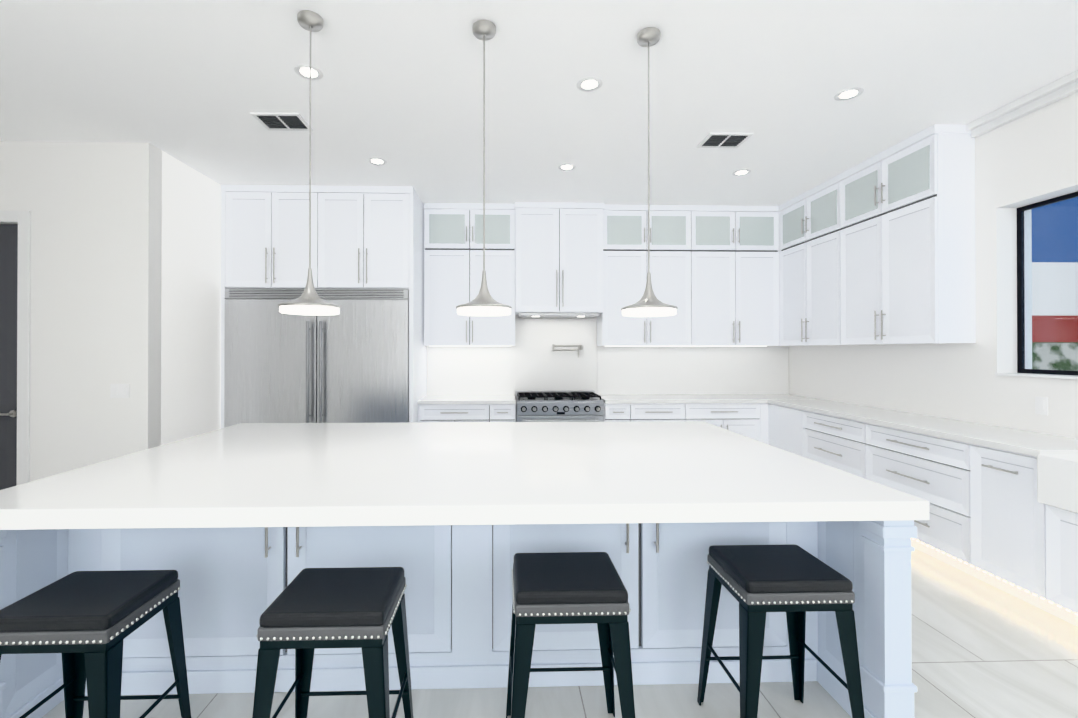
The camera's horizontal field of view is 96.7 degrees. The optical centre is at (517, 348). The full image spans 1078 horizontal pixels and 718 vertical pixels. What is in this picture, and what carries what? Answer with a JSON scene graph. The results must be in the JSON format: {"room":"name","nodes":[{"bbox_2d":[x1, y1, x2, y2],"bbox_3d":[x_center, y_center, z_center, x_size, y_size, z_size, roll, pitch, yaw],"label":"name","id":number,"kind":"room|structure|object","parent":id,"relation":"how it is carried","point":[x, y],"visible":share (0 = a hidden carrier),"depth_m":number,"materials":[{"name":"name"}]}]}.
{"room":"kitchen","nodes":[
{"label":"kitchen","id":0,"kind":"room"},
{"bbox_2d":[0,141,161,481],"bbox_3d":[-5.117,-0.096,3.919,4.220,3.160,0.150,0,0,-2],"label":"wall","id":1,"kind":"structure","parent":0,"point":[95,208],"depth_m":3.89,"materials":[{"name":"white paint"}]},
{"bbox_2d":[0,224,17,489],"bbox_3d":[-4.486,0.232,3.882,0.912,2.488,0.098,0,0,-2],"label":"door leaf","id":2,"kind":"structure","parent":1,"relation":"in","point":[8,342],"depth_m":3.91,"materials":[{"name":"grey"}]},
{"bbox_2d":[0,211,30,485],"bbox_3d":[-4.485,0.189,3.850,1.100,2.590,0.018,0,0,-2],"label":"door frame","id":3,"kind":"structure","parent":1,"relation":"attached to","point":[22,219],"depth_m":3.86,"materials":[{"name":"white wood"}]},
{"bbox_2d":[110,384,129,397],"bbox_3d":[-3.226,0.348,3.890,0.150,0.116,0.010,0,0,-2],"label":"switch plate","id":4,"kind":"object","parent":1,"relation":"attached to","point":[119,390],"visible":1,"depth_m":3.89,"materials":[{"name":"white plastic"}]},
{"bbox_2d":[161,151,220,444],"bbox_3d":[-3.110,-0.092,4.912,0.150,3.160,1.720,0,0,-2],"label":"wall","id":5,"kind":"structure","parent":0,"point":[191,319],"depth_m":4.42,"materials":[{"name":"white paint"}]},
{"bbox_2d":[0,0,1077,205],"bbox_3d":[-1.696,-1.738,1.329,10.910,0.100,9.480,0,0,-2],"label":"ceiling","id":6,"kind":"structure","parent":0,"point":[397,86],"depth_m":3.05,"materials":[{"name":"white paint"}]},
{"bbox_2d":[250,112,312,130],"bbox_3d":[-1.731,-1.671,3.542,0.340,0.011,0.260,0,0,-2],"label":"ceiling vent","id":7,"kind":"object","parent":6,"relation":"in","point":[269,121],"visible":1,"depth_m":3.54,"materials":[{"name":"white"}]},
{"bbox_2d":[294,64,322,79],"bbox_3d":[-1.269,-1.678,2.920,0.164,0.004,0.164,0,0,-2],"label":"recessed light","id":8,"kind":"object","parent":6,"relation":"in","point":[302,70],"visible":0.96,"depth_m":2.92,"materials":[{"name":"white plastic"}]},
{"bbox_2d":[278,10,340,314],"bbox_3d":[-1.054,-0.929,2.441,0.292,1.504,0.292,0,0,-2],"label":"pendant light","id":9,"kind":"object","parent":6,"relation":"hanging from","point":[309,301],"visible":1,"depth_m":2.41,"materials":[{"name":"silver metal"}]},
{"bbox_2d":[368,158,386,164],"bbox_3d":[-1.253,-1.672,4.296,0.164,0.004,0.164,0,0,-2],"label":"recessed light","id":10,"kind":"object","parent":6,"relation":"in","point":[377,161],"visible":1,"depth_m":4.29,"materials":[{"name":"white plastic"}]},
{"bbox_2d":[456,20,511,315],"bbox_3d":[-0.173,-0.928,2.510,0.292,1.504,0.292,0,0,-2],"label":"pendant light","id":11,"kind":"object","parent":6,"relation":"hanging from","point":[483,303],"visible":1,"depth_m":2.48,"materials":[{"name":"silver metal"}]},
{"bbox_2d":[558,164,575,170],"bbox_3d":[0.460,-1.671,4.432,0.164,0.004,0.164,0,0,-2],"label":"recessed light","id":12,"kind":"object","parent":6,"relation":"in","point":[565,167],"visible":1,"depth_m":4.43,"materials":[{"name":"white"}]},
{"bbox_2d":[577,77,601,91],"bbox_3d":[0.461,-1.677,3.051,0.164,0.004,0.164,0,0,-2],"label":"recessed light","id":13,"kind":"object","parent":6,"relation":"in","point":[588,84],"visible":1,"depth_m":3.05,"materials":[{"name":"white plastic"}]},
{"bbox_2d":[621,27,677,316],"bbox_3d":[0.705,-0.928,2.567,0.292,1.504,0.292,0,0,-2],"label":"pendant light","id":14,"kind":"object","parent":6,"relation":"hanging from","point":[648,304],"visible":1,"depth_m":2.53,"materials":[{"name":"silver metal"}]},
{"bbox_2d":[697,132,752,147],"bbox_3d":[1.667,-1.670,3.858,0.340,0.011,0.260,0,0,-2],"label":"ceiling vent","id":15,"kind":"object","parent":6,"relation":"in","point":[721,140],"visible":0.94,"depth_m":3.85,"materials":[{"name":"white"}]},
{"bbox_2d":[732,169,750,175],"bbox_3d":[2.140,-1.671,4.569,0.164,0.004,0.164,0,0,-2],"label":"recessed light","id":16,"kind":"object","parent":6,"relation":"in","point":[741,172],"visible":1,"depth_m":4.56,"materials":[{"name":"white"}]},
{"bbox_2d":[834,87,863,100],"bbox_3d":[2.192,-1.677,3.168,0.164,0.004,0.164,0,0,-2],"label":"recessed light","id":17,"kind":"object","parent":6,"relation":"in","point":[848,94],"visible":1,"depth_m":3.17,"materials":[{"name":"white"}]},
{"bbox_2d":[42,549,1077,717],"bbox_3d":[-1.696,1.522,1.314,10.910,0.100,9.480,0,0,-2],"label":"floor","id":18,"kind":"structure","parent":0,"point":[981,649],"depth_m":2.06,"materials":[{"name":"tile"}]},
{"bbox_2d":[0,570,190,717],"bbox_3d":[-1.417,1.140,1.585,0.436,0.668,0.390,0,0,-2],"label":"stool","id":19,"kind":"object","parent":18,"relation":"on","point":[85,623],"visible":1,"depth_m":1.52,"materials":[{"name":"grey leather"}]},
{"bbox_2d":[224,289,408,427],"bbox_3d":[-2.062,0.441,5.284,1.864,2.098,0.932,0,0,-2],"label":"refrigerator","id":20,"kind":"object","parent":18,"relation":"on","point":[349,363],"visible":0.58,"depth_m":4.90,"materials":[{"name":"silver metal"}]},
{"bbox_2d":[220,185,426,428],"bbox_3d":[-2.064,-0.089,5.343,1.954,3.158,0.916,0,0,-2],"label":"surround","id":21,"kind":"object","parent":18,"relation":"on","point":[367,237],"visible":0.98,"depth_m":4.94,"materials":[{"name":"white wood"}]},
{"bbox_2d":[252,567,412,717],"bbox_3d":[-0.598,1.140,1.609,0.436,0.668,0.390,0,0,-2],"label":"stool","id":22,"kind":"object","parent":18,"relation":"on","point":[307,612],"visible":1,"depth_m":1.49,"materials":[{"name":"grey leather"}]},
{"bbox_2d":[0,521,916,717],"bbox_3d":[-0.303,1.054,2.655,3.481,0.849,1.913,0,0,-2],"label":"kitchen island","id":23,"kind":"object","parent":18,"relation":"on","point":[458,592],"depth_m":2.07,"materials":[{"name":"white wood"}]},
{"bbox_2d":[0,421,928,532],"bbox_3d":[-0.289,0.593,2.661,3.510,0.070,1.956,0,0,-2],"label":"island countertop","id":24,"kind":"structure","parent":23,"relation":"on","point":[409,475],"depth_m":1.99,"materials":[{"name":"white stone"}]},
{"bbox_2d":[418,406,515,421],"bbox_3d":[-0.557,1.051,5.540,1.070,0.880,0.598,0,0,-2],"label":"base cabinet","id":25,"kind":"object","parent":18,"relation":"on","point":[425,413],"depth_m":5.25,"materials":[{"name":"white wood"}]},
{"bbox_2d":[417,395,515,405],"bbox_3d":[-0.557,0.591,5.527,1.070,0.040,0.628,0,0,-2],"label":"countertop","id":26,"kind":"structure","parent":25,"relation":"on","point":[429,400],"depth_m":5.26,"materials":[{"name":"white stone"}]},
{"bbox_2d":[515,390,603,421],"bbox_3d":[0.469,1.003,5.504,0.960,0.975,0.674,0,0,-2],"label":"range","id":27,"kind":"object","parent":18,"relation":"on","point":[564,406],"visible":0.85,"depth_m":5.25,"materials":[{"name":"silver metal"}]},
{"bbox_2d":[506,552,634,717],"bbox_3d":[0.178,1.140,1.740,0.436,0.668,0.390,0,0,-2],"label":"stool","id":28,"kind":"object","parent":18,"relation":"on","point":[569,588],"visible":1,"depth_m":1.58,"materials":[{"name":"grey leather"}]},
{"bbox_2d":[604,402,632,421],"bbox_3d":[1.102,1.051,5.588,0.290,0.880,0.598,0,0,-2],"label":"base cabinet","id":29,"kind":"object","parent":18,"relation":"on","point":[613,411],"depth_m":5.30,"materials":[{"name":"white wood"}]},
{"bbox_2d":[633,402,688,421],"bbox_3d":[1.552,1.051,5.601,0.610,0.880,0.598,0,0,-2],"label":"base cabinet","id":30,"kind":"object","parent":18,"relation":"on","point":[642,411],"depth_m":5.31,"materials":[{"name":"white wood"}]},
{"bbox_2d":[689,402,760,440],"bbox_3d":[2.280,1.051,5.621,0.846,0.880,0.598,0,0,-2],"label":"base cabinet","id":31,"kind":"object","parent":18,"relation":"on","point":[743,418],"depth_m":5.33,"materials":[{"name":"white wood"}]},
{"bbox_2d":[598,394,800,401],"bbox_3d":[2.171,0.591,5.605,2.428,0.040,0.628,0,0,-2],"label":"countertop","id":32,"kind":"structure","parent":31,"relation":"on","point":[669,397],"depth_m":5.53,"materials":[{"name":"white stone"}]},
{"bbox_2d":[697,544,864,717],"bbox_3d":[0.976,1.141,1.813,0.436,0.668,0.390,0,0,-2],"label":"stool","id":33,"kind":"object","parent":18,"relation":"on","point":[795,583],"visible":1,"depth_m":1.68,"materials":[{"name":"grey leather"}]},
{"bbox_2d":[769,406,800,455],"bbox_3d":[3.105,1.049,5.051,0.593,0.880,0.634,0,0,-2],"label":"base cabinet","id":34,"kind":"object","parent":18,"relation":"on","point":[784,423],"depth_m":5.02,"materials":[{"name":"white wood"}]},
{"bbox_2d":[801,410,860,476],"bbox_3d":[3.126,1.046,4.325,0.593,0.880,0.818,0,0,-2],"label":"base cabinet","id":35,"kind":"object","parent":18,"relation":"on","point":[833,442],"depth_m":4.31,"materials":[{"name":"white wood"}]},
{"bbox_2d":[861,422,964,571],"bbox_3d":[3.150,1.042,3.479,0.593,0.880,0.875,0,0,-2],"label":"base cabinet","id":36,"kind":"object","parent":18,"relation":"on","point":[932,470],"depth_m":3.34,"materials":[{"name":"white wood"}]},
{"bbox_2d":[965,442,1040,608],"bbox_3d":[3.169,1.039,2.831,0.593,0.880,0.421,0,0,-2],"label":"base cabinet","id":37,"kind":"object","parent":18,"relation":"on","point":[992,521],"depth_m":2.84,"materials":[{"name":"white wood"}]},
{"bbox_2d":[769,398,1077,457],"bbox_3d":[3.124,0.584,3.970,0.618,0.040,2.696,0,0,-2],"label":"countertop","id":38,"kind":"structure","parent":37,"relation":"on","point":[995,437],"depth_m":3.39,"materials":[{"name":"white stone"}]},
{"bbox_2d":[1037,454,1077,512],"bbox_3d":[3.121,0.706,2.167,0.570,0.260,0.896,0,0,-2],"label":"sink","id":39,"kind":"object","parent":38,"relation":"in","point":[1057,480],"visible":0.97,"depth_m":2.51,"materials":[{"name":"white ceramic"}]},
{"bbox_2d":[1041,503,1077,626],"bbox_3d":[3.188,1.036,2.167,0.593,0.880,0.908,0,0,-2],"label":"base cabinet","id":40,"kind":"object","parent":18,"relation":"on","point":[1059,527],"depth_m":2.56,"materials":[{"name":"white wood"}]},
{"bbox_2d":[427,315,788,394],"bbox_3d":[0.207,-0.087,5.943,6.840,3.160,0.150,0,0,-2],"label":"wall","id":41,"kind":"structure","parent":0,"point":[516,316],"depth_m":5.83,"materials":[{"name":"white paint"}]},
{"bbox_2d":[424,203,515,345],"bbox_3d":[-0.551,-0.847,5.684,1.050,1.638,0.327,0,0,-2],"label":"upper cabinet","id":42,"kind":"object","parent":41,"relation":"attached to","point":[453,232],"depth_m":5.53,"materials":[{"name":"white wood"}]},
{"bbox_2d":[512,202,603,315],"bbox_3d":[0.481,-1.037,5.683,1.012,1.258,0.390,0,0,-2],"label":"upper cabinet","id":43,"kind":"object","parent":41,"relation":"attached to","point":[558,247],"depth_m":5.50,"materials":[{"name":"white wood"}]},
{"bbox_2d":[518,313,598,317],"bbox_3d":[0.479,-0.386,5.687,0.930,0.039,0.340,0,0,-2],"label":"hood insert","id":44,"kind":"object","parent":43,"relation":"in","point":[557,315],"visible":0.98,"depth_m":5.53,"materials":[{"name":"silver metal"}]},
{"bbox_2d":[428,318,788,394],"bbox_3d":[1.144,0.103,5.887,4.450,0.937,0.009,0,0,-2],"label":"backsplash","id":45,"kind":"structure","parent":41,"relation":"attached to","point":[530,360],"depth_m":5.88,"materials":[{"name":"white stone"}]},
{"bbox_2d":[552,344,582,356],"bbox_3d":[0.620,0.032,5.819,0.385,0.160,0.095,0,0,-2],"label":"pot filler","id":46,"kind":"object","parent":45,"relation":"attached to","point":[580,347],"visible":1,"depth_m":5.80,"materials":[{"name":"silver metal"}]},
{"bbox_2d":[597,204,691,346],"bbox_3d":[1.507,-0.847,5.743,1.044,1.638,0.327,0,0,-2],"label":"upper cabinet","id":47,"kind":"object","parent":41,"relation":"attached to","point":[625,226],"depth_m":5.59,"materials":[{"name":"white wood"}]},
{"bbox_2d":[692,205,779,346],"bbox_3d":[2.562,-0.847,5.773,1.066,1.638,0.327,0,0,-2],"label":"upper cabinet","id":48,"kind":"object","parent":41,"relation":"attached to","point":[736,249],"depth_m":5.62,"materials":[{"name":"white wood"}]},
{"bbox_2d":[789,92,1077,438],"bbox_3d":[3.640,-0.107,1.350,0.260,3.160,9.230,0,0,-2],"label":"wall","id":49,"kind":"structure","parent":0,"point":[1029,159],"depth_m":3.47,"materials":[{"name":"white paint"}]},
{"bbox_2d":[780,176,835,345],"bbox_3d":[3.245,-0.850,5.131,0.308,1.638,1.039,0,0,-2],"label":"upper cabinet","id":50,"kind":"object","parent":49,"relation":"attached to","point":[808,220],"depth_m":5.08,"materials":[{"name":"white wood"}]},
{"bbox_2d":[836,124,975,344],"bbox_3d":[3.275,-0.854,4.104,0.308,1.638,1.016,0,0,-2],"label":"upper cabinet","id":51,"kind":"object","parent":49,"relation":"attached to","point":[878,249],"depth_m":3.82,"materials":[{"name":"white wood"}]},
{"bbox_2d":[966,70,1077,136],"bbox_3d":[3.498,-1.641,0.265,0.083,0.098,6.655,0,0,-2],"label":"crown molding","id":52,"kind":"structure","parent":49,"relation":"attached to","point":[1056,90],"depth_m":3.20,"materials":[{"name":"white"}]},
{"bbox_2d":[995,192,1077,379],"bbox_3d":[3.559,-0.410,2.291,0.192,1.203,2.310,0,0,-2],"label":"window","id":53,"kind":"structure","parent":49,"relation":"in","point":[1022,371],"depth_m":3.32,"materials":[{"name":"glass"}]},
{"bbox_2d":[1035,397,1047,414],"bbox_3d":[3.452,0.381,3.154,0.009,0.116,0.074,0,0,-2],"label":"electrical outlet plate","id":54,"kind":"object","parent":49,"relation":"attached to","point":[1041,405],"visible":1,"depth_m":3.15,"materials":[{"name":"white plastic"}]},
{"label":"outside","id":55,"kind":"structure","parent":0,"visible":0},
{"bbox_2d":[1031,197,1077,375],"bbox_3d":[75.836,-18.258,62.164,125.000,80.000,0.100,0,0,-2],"label":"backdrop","id":56,"kind":"structure","parent":55,"point":[1041,335],"depth_m":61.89,"materials":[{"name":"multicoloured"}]}
]}

